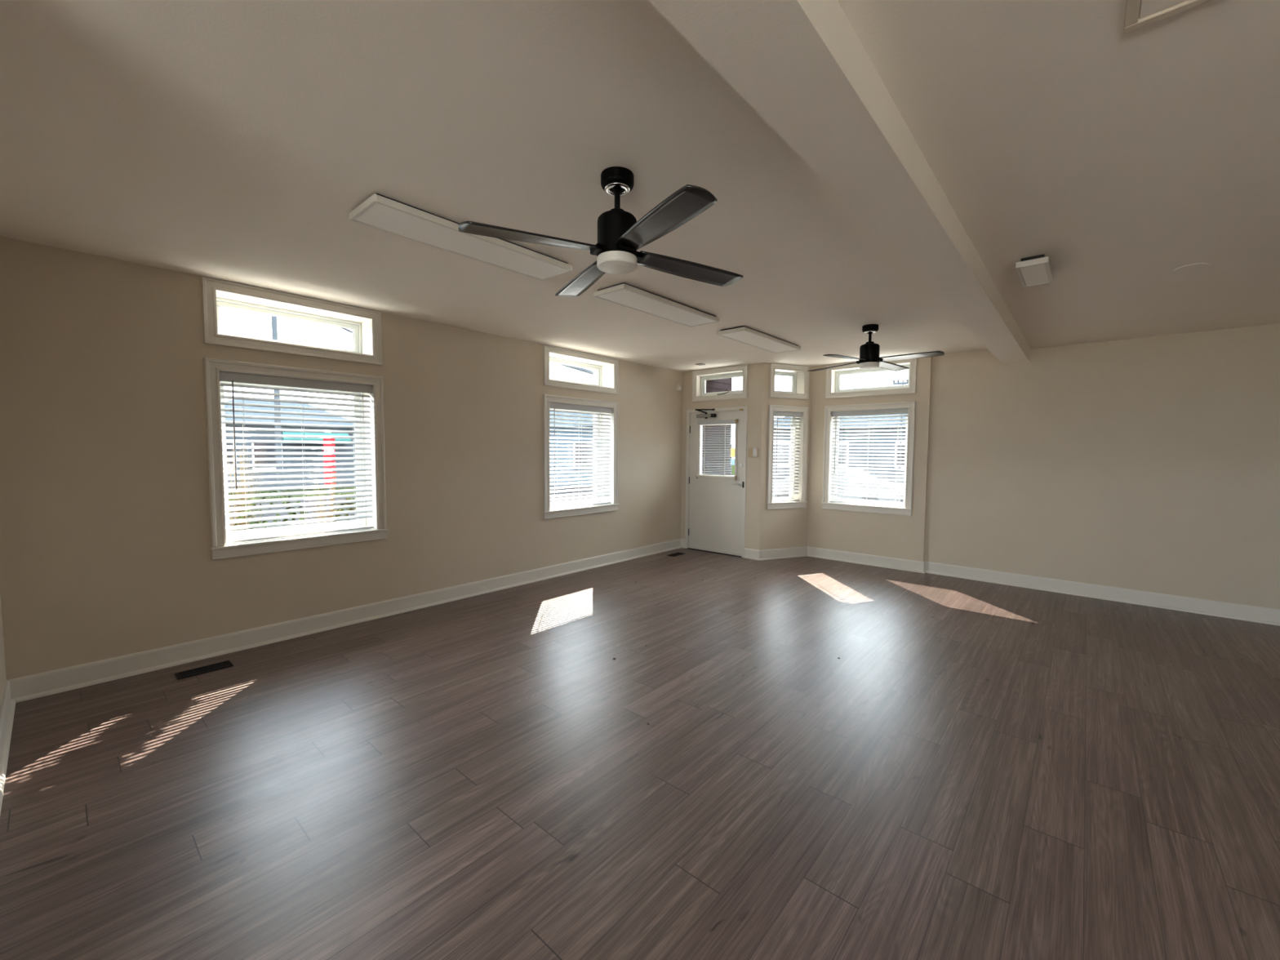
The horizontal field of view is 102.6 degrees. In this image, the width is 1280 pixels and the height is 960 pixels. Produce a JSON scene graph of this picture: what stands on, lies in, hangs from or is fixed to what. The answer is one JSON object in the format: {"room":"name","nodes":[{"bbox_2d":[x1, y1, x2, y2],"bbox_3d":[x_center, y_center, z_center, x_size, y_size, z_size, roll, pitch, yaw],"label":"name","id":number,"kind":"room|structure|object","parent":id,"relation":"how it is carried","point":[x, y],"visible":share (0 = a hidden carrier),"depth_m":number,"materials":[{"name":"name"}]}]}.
{"room":"empty living room","nodes":[
{"label":"empty living room","id":0,"kind":"room"},
{"bbox_2d":[0,591,6,711],"bbox_3d":[-2.749,-0.076,2.020,3.000,2.920,0.120,3,4,41],"label":"wall","id":1,"kind":"structure","parent":0,"point":[2,666],"depth_m":2.86,"materials":[{"name":"beige paint"}]},
{"bbox_2d":[0,680,15,814],"bbox_3d":[-2.630,1.294,2.087,2.790,0.139,0.030,3,4,41],"label":"baseboard","id":2,"kind":"structure","parent":1,"relation":"attached to","point":[8,705],"depth_m":2.60,"materials":[{"name":"white paint"}]},
{"bbox_2d":[0,235,682,679],"bbox_3d":[-1.702,-0.270,5.473,0.390,2.920,6.870,3,4,41],"label":"wall","id":3,"kind":"structure","parent":0,"point":[105,530],"depth_m":3.56,"materials":[{"name":"beige paint"}]},
{"bbox_2d":[201,275,382,365],"bbox_3d":[-2.752,-1.213,4.108,0.307,0.458,1.196,3,4,41],"label":"window","id":4,"kind":"structure","parent":3,"relation":"in","point":[365,323],"depth_m":4.02,"materials":[{"name":"white paint"}]},
{"bbox_2d":[204,357,387,559],"bbox_3d":[-2.755,-0.172,4.165,0.319,1.427,1.222,3,4,41],"label":"window","id":5,"kind":"structure","parent":3,"relation":"in","point":[220,548],"depth_m":4.06,"materials":[{"name":"white paint"}]},
{"bbox_2d":[219,371,373,543],"bbox_3d":[-2.691,-0.177,4.110,0.088,1.247,1.038,3,4,41],"label":"window blind","id":6,"kind":"object","parent":5,"relation":"attached to","point":[232,377],"visible":0.87,"depth_m":4.05,"materials":[{"name":"grey plastic"}]},
{"bbox_2d":[8,538,680,702],"bbox_3d":[-1.520,1.105,5.453,0.030,0.139,6.570,3,4,41],"label":"baseboard","id":7,"kind":"structure","parent":3,"relation":"attached to","point":[32,686],"depth_m":3.96,"materials":[{"name":"white paint"}]},
{"bbox_2d":[543,394,618,519],"bbox_3d":[-0.796,-0.290,6.406,0.319,1.427,1.237,3,4,41],"label":"window","id":8,"kind":"structure","parent":3,"relation":"in","point":[548,513],"depth_m":6.51,"materials":[{"name":"white paint"}]},
{"bbox_2d":[549,402,612,509],"bbox_3d":[-0.733,-0.295,6.351,0.088,1.247,1.053,3,4,41],"label":"window blind","id":9,"kind":"object","parent":8,"relation":"attached to","point":[554,406],"visible":0.87,"depth_m":6.32,"materials":[{"name":"grey plastic"}]},
{"bbox_2d":[543,344,618,394],"bbox_3d":[-0.794,-1.331,6.350,0.307,0.458,1.211,3,4,41],"label":"window","id":10,"kind":"structure","parent":3,"relation":"in","point":[606,368],"depth_m":6.38,"materials":[{"name":"white paint"}]},
{"bbox_2d":[675,382,681,391],"bbox_3d":[0.583,-1.400,7.681,0.058,0.123,0.087,3,4,41],"label":"sensor","id":11,"kind":"object","parent":3,"relation":"attached to","point":[678,385],"visible":1,"depth_m":7.66,"materials":[{"name":"beige plastic"}]},
{"bbox_2d":[0,0,986,372],"bbox_3d":[-0.822,-1.447,3.084,4.170,0.150,10.925,3,4,41],"label":"ceiling","id":12,"kind":"structure","parent":0,"point":[237,141],"depth_m":2.13,"materials":[{"name":"paint"}]},
{"bbox_2d":[348,193,572,280],"bbox_3d":[-0.942,-1.339,2.912,0.309,0.048,1.206,3,4,41],"label":"ceiling light","id":13,"kind":"object","parent":12,"relation":"attached to","point":[379,211],"visible":0.98,"depth_m":2.78,"materials":[{"name":"grey plastic"}]},
{"bbox_2d":[457,166,742,297],"bbox_3d":[-0.099,-1.116,2.229,0.998,0.402,0.998,1,3,17],"label":"ceiling fan","id":14,"kind":"object","parent":12,"relation":"hanging from","point":[620,234],"visible":1,"depth_m":2.15,"materials":[{"name":"black metal"}]},
{"bbox_2d":[593,282,719,327],"bbox_3d":[0.177,-1.405,4.175,0.313,0.048,1.238,3,4,41],"label":"ceiling light","id":15,"kind":"object","parent":12,"relation":"attached to","point":[623,294],"visible":1,"depth_m":4.05,"materials":[{"name":"grey plastic"}]},
{"bbox_2d":[717,325,800,353],"bbox_3d":[1.285,-1.471,5.415,0.311,0.048,1.245,3,4,41],"label":"ceiling light","id":16,"kind":"object","parent":12,"relation":"attached to","point":[744,335],"visible":1,"depth_m":5.28,"materials":[{"name":"grey plastic"}]},
{"bbox_2d":[648,0,1030,364],"bbox_3d":[0.701,-1.241,1.711,0.247,0.313,10.645,3,4,41],"label":"beam","id":17,"kind":"structure","parent":12,"relation":"attached to","point":[802,65],"depth_m":1.58,"materials":[{"name":"paint"}]},
{"bbox_2d":[807,324,944,371],"bbox_3d":[2.174,-1.255,4.853,0.998,0.402,0.998,1,3,9],"label":"ceiling fan","id":18,"kind":"object","parent":12,"relation":"hanging from","point":[869,358],"visible":1,"depth_m":4.78,"materials":[{"name":"black metal"}]},
{"bbox_2d":[0,547,1279,959],"bbox_3d":[0.649,1.388,2.031,7.998,0.001,10.700,3,4,41],"label":"floor","id":19,"kind":"structure","parent":0,"point":[478,777],"depth_m":2.29,"materials":[{"name":"laminate"}]},
{"bbox_2d":[174,660,233,679],"bbox_3d":[-2.936,1.279,3.459,0.128,0.006,0.287,3,4,41],"label":"floor vent","id":20,"kind":"object","parent":19,"relation":"in","point":[197,671],"visible":1,"depth_m":3.45,"materials":[{"name":"black metal"}]},
{"bbox_2d":[666,552,684,556],"bbox_3d":[0.521,1.072,7.385,0.123,0.006,0.283,3,4,41],"label":"floor vent","id":21,"kind":"object","parent":19,"relation":"in","point":[675,553],"visible":1,"depth_m":7.36,"materials":[{"name":"black metal"}]},
{"bbox_2d":[702,377,732,475],"bbox_3d":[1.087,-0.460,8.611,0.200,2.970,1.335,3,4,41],"label":"house","id":22,"kind":"structure","parent":0,"point":[719,384],"depth_m":8.70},
{"bbox_2d":[680,362,763,550],"bbox_3d":[1.196,-0.370,7.514,1.391,2.920,0.220,3,4,41],"label":"wall","id":23,"kind":"structure","parent":0,"point":[753,402],"depth_m":7.09,"materials":[{"name":"beige paint"}]},
{"bbox_2d":[680,538,684,548],"bbox_3d":[0.654,0.977,7.893,0.093,0.139,0.030,3,4,41],"label":"baseboard","id":24,"kind":"structure","parent":23,"relation":"attached to","point":[682,540],"depth_m":7.89,"materials":[{"name":"white paint"}]},
{"bbox_2d":[684,406,747,557],"bbox_3d":[1.119,0.014,7.516,1.034,2.117,0.309,3,4,41],"label":"door","id":25,"kind":"structure","parent":23,"relation":"in","point":[715,516],"depth_m":7.50,"materials":[{"name":"white paint"}]},
{"bbox_2d":[695,418,737,480],"bbox_3d":[1.104,-0.436,7.422,0.683,0.860,0.034,3,4,41],"label":"door blind","id":26,"kind":"object","parent":25,"relation":"attached to","point":[726,421],"visible":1,"depth_m":7.42,"materials":[{"name":"grey plastic"}]},
{"bbox_2d":[692,364,748,401],"bbox_3d":[1.187,-1.381,7.421,0.922,0.458,0.192,3,4,41],"label":"window","id":27,"kind":"structure","parent":23,"relation":"in","point":[700,377],"depth_m":7.43,"materials":[{"name":"white paint"}]},
{"bbox_2d":[743,547,759,560],"bbox_3d":[1.554,1.028,7.109,0.238,0.139,0.030,3,4,41],"label":"baseboard","id":28,"kind":"structure","parent":23,"relation":"attached to","point":[749,553],"depth_m":7.11,"materials":[{"name":"white paint"}]},
{"bbox_2d":[748,447,758,457],"bbox_3d":[1.549,-0.377,7.035,0.141,0.130,0.037,3,4,41],"label":"alarm keypad","id":29,"kind":"object","parent":23,"relation":"attached to","point":[753,452],"visible":1,"depth_m":7.01,"materials":[{"name":"beige plastic"}]},
{"bbox_2d":[759,362,811,550],"bbox_3d":[1.994,-0.349,7.240,0.838,2.920,0.240,-1,4,-22],"label":"wall","id":30,"kind":"structure","parent":0,"point":[780,528],"depth_m":7.12,"materials":[{"name":"beige paint"}]},
{"bbox_2d":[759,546,807,560],"bbox_3d":[2.020,1.027,7.189,0.833,0.139,0.031,-1,4,-22],"label":"baseboard","id":31,"kind":"structure","parent":30,"relation":"attached to","point":[795,552],"depth_m":7.18,"materials":[{"name":"white paint"}]},
{"bbox_2d":[766,404,808,509],"bbox_3d":[2.017,-0.320,7.225,0.673,1.427,0.259,-1,4,-22],"label":"window","id":32,"kind":"structure","parent":30,"relation":"in","point":[802,496],"depth_m":7.21,"materials":[{"name":"white paint"}]},
{"bbox_2d":[772,411,802,502],"bbox_3d":[2.037,-0.325,7.175,0.489,1.247,0.088,-1,4,-22],"label":"window blind","id":33,"kind":"object","parent":32,"relation":"attached to","point":[777,414],"visible":0.87,"depth_m":7.17,"materials":[{"name":"grey plastic"}]},
{"bbox_2d":[769,363,809,399],"bbox_3d":[2.021,-1.361,7.170,0.647,0.458,0.247,-1,4,-22],"label":"window","id":34,"kind":"structure","parent":30,"relation":"in","point":[799,374],"depth_m":7.15,"materials":[{"name":"white paint"}]},
{"bbox_2d":[807,323,1279,609],"bbox_3d":[4.740,-0.221,5.339,6.115,2.920,0.300,3,5,42],"label":"wall","id":35,"kind":"structure","parent":0,"point":[1150,464],"depth_m":5.27,"materials":[{"name":"beige paint"}]},
{"bbox_2d":[821,401,915,515],"bbox_3d":[3.043,-0.290,6.832,1.151,1.427,0.234,3,4,41],"label":"window","id":36,"kind":"structure","parent":35,"relation":"in","point":[827,497],"depth_m":6.81,"materials":[{"name":"white paint"}]},
{"bbox_2d":[830,408,908,506],"bbox_3d":[3.016,-0.297,6.801,0.967,1.247,0.088,3,4,41],"label":"window blind","id":37,"kind":"object","parent":36,"relation":"attached to","point":[888,411],"visible":0.88,"depth_m":6.78,"materials":[{"name":"grey plastic"}]},
{"bbox_2d":[825,358,916,398],"bbox_3d":[3.053,-1.331,6.776,1.125,0.458,0.222,3,4,41],"label":"window","id":38,"kind":"structure","parent":35,"relation":"in","point":[833,390],"depth_m":6.81,"materials":[{"name":"white paint"}]},
{"bbox_2d":[807,546,1279,626],"bbox_3d":[4.619,1.151,5.352,5.988,0.139,0.113,3,5,42],"label":"baseboard","id":39,"kind":"structure","parent":35,"relation":"attached to","point":[1193,605],"depth_m":5.44,"materials":[{"name":"white paint"}]},
{"bbox_2d":[837,0,1279,348],"bbox_3d":[2.158,-1.225,0.492,3.700,0.150,10.925,3,4,41],"label":"ceiling","id":40,"kind":"structure","parent":0,"point":[1126,161],"depth_m":1.88,"materials":[{"name":"paint"}]},
{"bbox_2d":[1015,253,1053,287],"bbox_3d":[2.410,-1.274,3.128,0.151,0.056,0.473,3,4,41],"label":"ceiling light","id":41,"kind":"object","parent":40,"relation":"attached to","point":[1035,270],"visible":1,"depth_m":3.05,"materials":[{"name":"grey plastic"}]},
{"bbox_2d":[1019,263,1048,285],"bbox_3d":[2.410,-1.251,3.129,0.115,0.004,0.437,3,4,41],"label":"diffuser","id":42,"kind":"object","parent":41,"relation":"attached to","point":[1030,274],"depth_m":3.11,"materials":[{"name":"white plastic"}]},
{"bbox_2d":[1123,0,1212,34],"bbox_3d":[1.313,-1.175,0.941,0.597,0.012,0.636,3,4,41],"label":"ceiling hatch","id":43,"kind":"object","parent":40,"relation":"attached to","point":[1152,11],"visible":1,"depth_m":1.30,"materials":[{"name":"beige paint"}]},
{"bbox_2d":[1173,262,1209,271],"bbox_3d":[3.358,-1.293,3.124,0.150,0.004,0.150,3,4,41],"label":"cover plate","id":44,"kind":"object","parent":40,"relation":"attached to","point":[1200,265],"visible":1,"depth_m":3.11,"materials":[{"name":"paint"}]},
{"label":"outside","id":45,"kind":"structure","parent":0,"visible":0},
{"bbox_2d":[228,474,734,531],"bbox_3d":[-2.885,0.752,22.495,11.200,0.140,150.000,3,4,41],"label":"road","id":46,"kind":"structure","parent":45,"point":[559,493],"depth_m":17.63,"materials":[{"name":"grey asphalt"}]},
{"bbox_2d":[323,435,336,501],"bbox_3d":[-6.225,0.234,10.315,0.200,2.250,0.064,-2,4,-35],"label":"sign","id":47,"kind":"object","parent":46,"relation":"on","point":[324,439],"visible":0.43,"depth_m":10.26,"materials":[{"name":"red"}]},
{"bbox_2d":[555,363,593,374],"bbox_3d":[-2.018,-1.446,16.412,0.213,4.950,5.134,1,3,11],"label":"signal mast","id":48,"kind":"object","parent":46,"relation":"on","point":[584,370],"visible":0.11,"depth_m":16.50,"materials":[{"name":"grey metal"}]},
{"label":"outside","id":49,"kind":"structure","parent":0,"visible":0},
{"bbox_3d":[32.370,2.279,0.210,71.300,0.145,12.300,3,4,41],"label":"road","id":50,"kind":"object","parent":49,"visible":0},
{"bbox_2d":[772,468,903,502],"bbox_3d":[6.600,0.304,17.507,4.500,1.450,1.900,3,4,36],"label":"parked car","id":51,"kind":"object","parent":50,"relation":"on","point":[784,495],"visible":0.13,"depth_m":16.29,"materials":[{"name":"grey paint"}]},
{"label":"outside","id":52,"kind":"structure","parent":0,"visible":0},
{"bbox_2d":[228,464,734,501],"bbox_3d":[-1.454,0.899,21.253,150.000,0.210,150.000,3,4,41],"label":"ground","id":53,"kind":"structure","parent":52,"point":[732,465],"depth_m":23.29,"materials":[{"name":"grey"}]},
{"bbox_2d":[237,310,304,493],"bbox_3d":[-15.977,-3.624,22.567,0.251,8.900,2.500,3,5,43],"label":"utility pole","id":54,"kind":"object","parent":53,"relation":"on","point":[274,328],"visible":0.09,"depth_m":22.54,"materials":[{"name":"grey wood"}]},
{"bbox_2d":[224,397,355,488],"bbox_3d":[-20.094,-2.139,27.988,8.000,4.650,9.700,-2,4,-39],"label":"house","id":55,"kind":"structure","parent":53,"relation":"on","point":[235,400],"depth_m":25.64,"materials":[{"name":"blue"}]},
{"bbox_2d":[549,411,593,485],"bbox_3d":[-4.033,-2.149,32.092,10.000,4.400,10.000,0,3,-14],"label":"house","id":56,"kind":"structure","parent":53,"relation":"on","point":[551,412],"depth_m":27.62,"materials":[{"name":"blue"}]},
{"bbox_2d":[773,413,906,482],"bbox_3d":[16.365,-2.536,35.843,16.000,5.000,11.000,2,4,26],"label":"house","id":57,"kind":"structure","parent":53,"relation":"on","point":[904,417],"depth_m":31.62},
{"bbox_2d":[893,378,907,482],"bbox_3d":[13.352,-2.156,26.246,0.926,5.920,0.125,2,4,31],"label":"utility pole","id":58,"kind":"object","parent":53,"relation":"on","point":[902,383],"visible":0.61,"depth_m":26.18,"materials":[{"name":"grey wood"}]},
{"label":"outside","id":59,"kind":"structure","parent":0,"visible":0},
{"bbox_3d":[-4.548,1.710,4.263,2.100,0.130,12.300,3,4,41],"label":"planting bed","id":60,"kind":"object","parent":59,"visible":0},
{"bbox_2d":[226,443,265,531],"bbox_3d":[-4.396,0.582,5.651,0.503,1.963,0.465,3,4,41],"label":"ornamental grass","id":61,"kind":"object","parent":60,"relation":"on","point":[241,481],"depth_m":5.61,"materials":[{"name":"plant"}]},
{"bbox_2d":[231,486,313,530],"bbox_3d":[-3.733,0.836,5.230,0.850,1.556,0.801,1,3,11],"label":"shrub","id":62,"kind":"object","parent":60,"relation":"on","point":[268,491],"visible":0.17,"depth_m":5.16,"materials":[{"name":"green plant"}]},
{"bbox_2d":[302,467,354,523],"bbox_3d":[-3.712,0.699,6.145,0.665,1.680,0.618,0,3,-11],"label":"ornamental grass","id":63,"kind":"object","parent":60,"relation":"on","point":[330,510],"depth_m":6.09,"materials":[{"name":"plant"}]},
{"bbox_2d":[331,497,356,521],"bbox_3d":[-2.942,0.890,5.207,0.480,1.459,0.513,-1,4,-18],"label":"shrub","id":64,"kind":"object","parent":60,"relation":"on","point":[350,508],"visible":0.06,"depth_m":5.15,"materials":[{"name":"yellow plant"}]},
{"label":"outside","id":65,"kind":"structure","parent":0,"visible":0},
{"bbox_2d":[340,327,352,333],"bbox_3d":[-8.467,-4.544,15.129,0.055,1.857,19.422,1,3,7],"label":"overhead wire","id":66,"kind":"object","parent":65,"point":[345,329],"visible":0.02,"depth_m":14.89,"materials":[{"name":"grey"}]},
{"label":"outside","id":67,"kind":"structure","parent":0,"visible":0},
{"bbox_3d":[-0.094,2.614,-9.615,35.300,0.200,45.200,3,4,41],"label":"sidewalk","id":68,"kind":"object","parent":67,"visible":0},
{"bbox_2d":[730,444,734,475],"bbox_3d":[2.121,0.236,12.070,0.320,2.150,0.080,1,3,10],"label":"sign","id":69,"kind":"object","parent":68,"relation":"on","point":[732,450],"visible":0.08,"depth_m":11.98,"materials":[{"name":"yellow"}]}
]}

